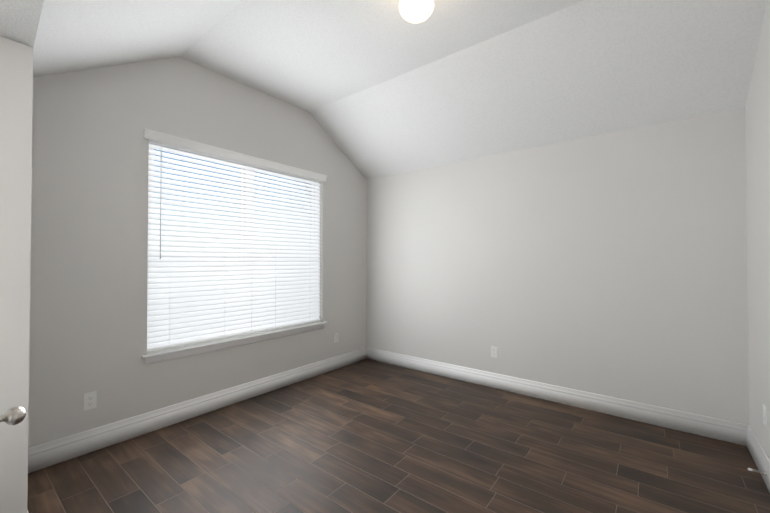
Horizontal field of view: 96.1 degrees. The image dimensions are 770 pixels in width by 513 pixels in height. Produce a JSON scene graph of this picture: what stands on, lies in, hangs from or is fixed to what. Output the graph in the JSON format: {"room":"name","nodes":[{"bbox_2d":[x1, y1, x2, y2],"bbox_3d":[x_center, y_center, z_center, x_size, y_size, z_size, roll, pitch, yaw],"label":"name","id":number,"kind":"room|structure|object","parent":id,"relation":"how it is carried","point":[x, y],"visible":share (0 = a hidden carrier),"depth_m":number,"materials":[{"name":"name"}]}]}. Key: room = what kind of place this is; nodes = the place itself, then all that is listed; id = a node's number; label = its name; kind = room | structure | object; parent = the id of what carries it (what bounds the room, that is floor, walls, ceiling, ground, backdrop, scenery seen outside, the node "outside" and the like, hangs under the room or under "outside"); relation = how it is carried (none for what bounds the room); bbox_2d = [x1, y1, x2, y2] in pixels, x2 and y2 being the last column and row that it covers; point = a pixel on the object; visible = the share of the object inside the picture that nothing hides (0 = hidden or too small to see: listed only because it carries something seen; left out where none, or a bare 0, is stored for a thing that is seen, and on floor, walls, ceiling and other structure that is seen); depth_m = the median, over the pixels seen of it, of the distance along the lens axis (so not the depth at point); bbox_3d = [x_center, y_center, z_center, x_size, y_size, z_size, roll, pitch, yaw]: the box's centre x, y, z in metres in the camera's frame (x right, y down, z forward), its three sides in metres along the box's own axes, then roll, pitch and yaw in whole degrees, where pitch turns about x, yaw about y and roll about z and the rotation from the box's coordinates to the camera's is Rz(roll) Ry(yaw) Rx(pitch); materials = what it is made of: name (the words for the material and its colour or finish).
{"room":"empty bedroom","nodes":[
{"label":"empty bedroom","id":0,"kind":"room"},
{"bbox_2d":[0,36,32,512],"bbox_3d":[-2.082,0.158,1.725,0.814,2.380,0.350,-1,-1,38],"label":"door","id":1,"kind":"structure","parent":0,"point":[16,83],"depth_m":1.57,"materials":[{"name":"beige paint"}]},
{"bbox_2d":[0,406,25,424],"bbox_3d":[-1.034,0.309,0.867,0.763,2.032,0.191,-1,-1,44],"label":"door knob","id":2,"kind":"object","parent":1,"relation":"attached to","point":[14,415],"depth_m":1.11,"materials":[{"name":"silver metal"}]},
{"bbox_2d":[0,0,43,46],"bbox_3d":[-0.972,-1.047,0.873,3.632,0.109,0.349,-1,-1,38],"label":"ceiling","id":3,"kind":"structure","parent":0,"point":[19,21],"depth_m":1.44,"materials":[{"name":"white paint"}]},
{"bbox_2d":[28,56,366,447],"bbox_3d":[-1.444,-0.256,3.338,0.160,3.250,3.670,-1,-1,38],"label":"wall","id":4,"kind":"structure","parent":0,"point":[89,247],"depth_m":2.59,"materials":[{"name":"beige paint"}]},
{"bbox_2d":[83,391,96,410],"bbox_3d":[-2.053,1.005,2.407,0.007,0.114,0.070,-1,-1,38],"label":"electrical outlet","id":5,"kind":"object","parent":4,"relation":"attached to","point":[89,400],"visible":1,"depth_m":2.40,"materials":[{"name":"white plastic"}]},
{"bbox_2d":[28,347,366,472],"bbox_3d":[-1.279,1.294,3.386,0.016,0.152,3.280,-1,-1,38],"label":"baseboard","id":6,"kind":"structure","parent":4,"relation":"attached to","point":[44,455],"depth_m":2.78,"materials":[{"name":"white wood"}]},
{"bbox_2d":[142,143,326,364],"bbox_3d":[-1.334,-0.063,3.434,0.192,1.814,1.870,-1,-1,38],"label":"window unit","id":7,"kind":"structure","parent":4,"relation":"in","point":[243,200],"depth_m":3.28,"materials":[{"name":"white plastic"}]},
{"bbox_2d":[144,129,326,352],"bbox_3d":[-1.311,-0.106,3.417,0.110,1.736,1.870,-1,-1,38],"label":"window blinds","id":8,"kind":"object","parent":7,"relation":"attached to","point":[190,304],"visible":0.9,"depth_m":3.22,"materials":[{"name":"white plastic"}]},
{"bbox_2d":[334,333,337,342],"bbox_3d":[-0.603,1.003,4.263,0.007,0.114,0.070,-1,-1,38],"label":"electrical outlet","id":9,"kind":"object","parent":4,"relation":"attached to","point":[335,337],"visible":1,"depth_m":4.25,"materials":[{"name":"white plastic"}]},
{"bbox_2d":[27,359,769,512],"bbox_3d":[0.050,1.414,2.149,3.952,0.120,3.990,-1,-1,38],"label":"floor","id":10,"kind":"structure","parent":0,"point":[367,436],"depth_m":2.29,"materials":[{"name":"brown wood"}]},
{"bbox_2d":[33,0,766,179],"bbox_3d":[0.050,-1.451,2.185,3.632,0.730,3.670,-1,-1,38],"label":"ceiling","id":11,"kind":"structure","parent":0,"point":[377,88],"depth_m":2.63,"materials":[{"name":"paint"}]},
{"bbox_2d":[399,0,433,23],"bbox_3d":[0.193,-1.568,2.122,0.228,0.218,0.228,-1,-1,38],"label":"ceiling light","id":12,"kind":"object","parent":11,"relation":"attached to","point":[415,11],"visible":1,"depth_m":2.08,"materials":[{"name":"white glass"}]},
{"bbox_2d":[367,107,748,424],"bbox_3d":[1.229,0.043,3.675,3.952,2.660,0.160,-1,-1,38],"label":"wall","id":13,"kind":"structure","parent":0,"point":[613,264],"depth_m":3.12,"materials":[{"name":"beige paint"}]},
{"bbox_2d":[491,346,497,357],"bbox_3d":[1.145,1.000,3.623,0.070,0.114,0.007,-1,-1,38],"label":"electrical outlet","id":14,"kind":"object","parent":13,"relation":"attached to","point":[494,352],"visible":1,"depth_m":3.62,"materials":[{"name":"white plastic"}]},
{"bbox_2d":[367,347,742,444],"bbox_3d":[1.163,1.296,3.600,3.600,0.152,0.016,-1,-1,38],"label":"baseboard","id":15,"kind":"structure","parent":13,"relation":"attached to","point":[706,426],"depth_m":3.11,"materials":[{"name":"white wood"}]},
{"bbox_2d":[745,0,769,459],"bbox_3d":[1.544,-0.286,1.003,0.160,3.250,3.670,-1,-1,38],"label":"wall","id":16,"kind":"structure","parent":0,"point":[757,123],"depth_m":2.19,"materials":[{"name":"beige paint"}]},
{"bbox_2d":[743,424,769,491],"bbox_3d":[1.474,1.264,1.037,0.016,0.152,3.670,-1,-1,38],"label":"baseboard","id":17,"kind":"structure","parent":16,"relation":"attached to","point":[759,456],"depth_m":2.23,"materials":[{"name":"white wood"}]},
{"bbox_2d":[748,468,766,475],"bbox_3d":[2.218,1.281,2.062,0.077,0.026,0.025,-1,-1,38],"label":"doorstop","id":18,"kind":"object","parent":17,"relation":"attached to","point":[750,469],"visible":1,"depth_m":2.06,"materials":[{"name":"grey metal"}]},
{"bbox_2d":[763,404,766,426],"bbox_3d":[2.311,0.966,2.105,0.007,0.114,0.070,-1,-1,38],"label":"electrical outlet","id":19,"kind":"object","parent":16,"relation":"attached to","point":[765,415],"visible":1,"depth_m":2.10,"materials":[{"name":"white plastic"}]},
{"label":"outside","id":20,"kind":"structure","parent":0,"visible":0},
{"bbox_3d":[-15.210,1.932,18.191,39.820,0.150,70.000,-1,-1,38],"label":"lawn","id":21,"kind":"structure","parent":20,"visible":0},
{"bbox_2d":[154,257,308,277],"bbox_3d":[-7.354,0.790,6.977,0.030,1.850,17.985,-1,-1,38],"label":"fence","id":22,"kind":"object","parent":21,"relation":"on","point":[228,266],"depth_m":10.45,"materials":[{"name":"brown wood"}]}
]}

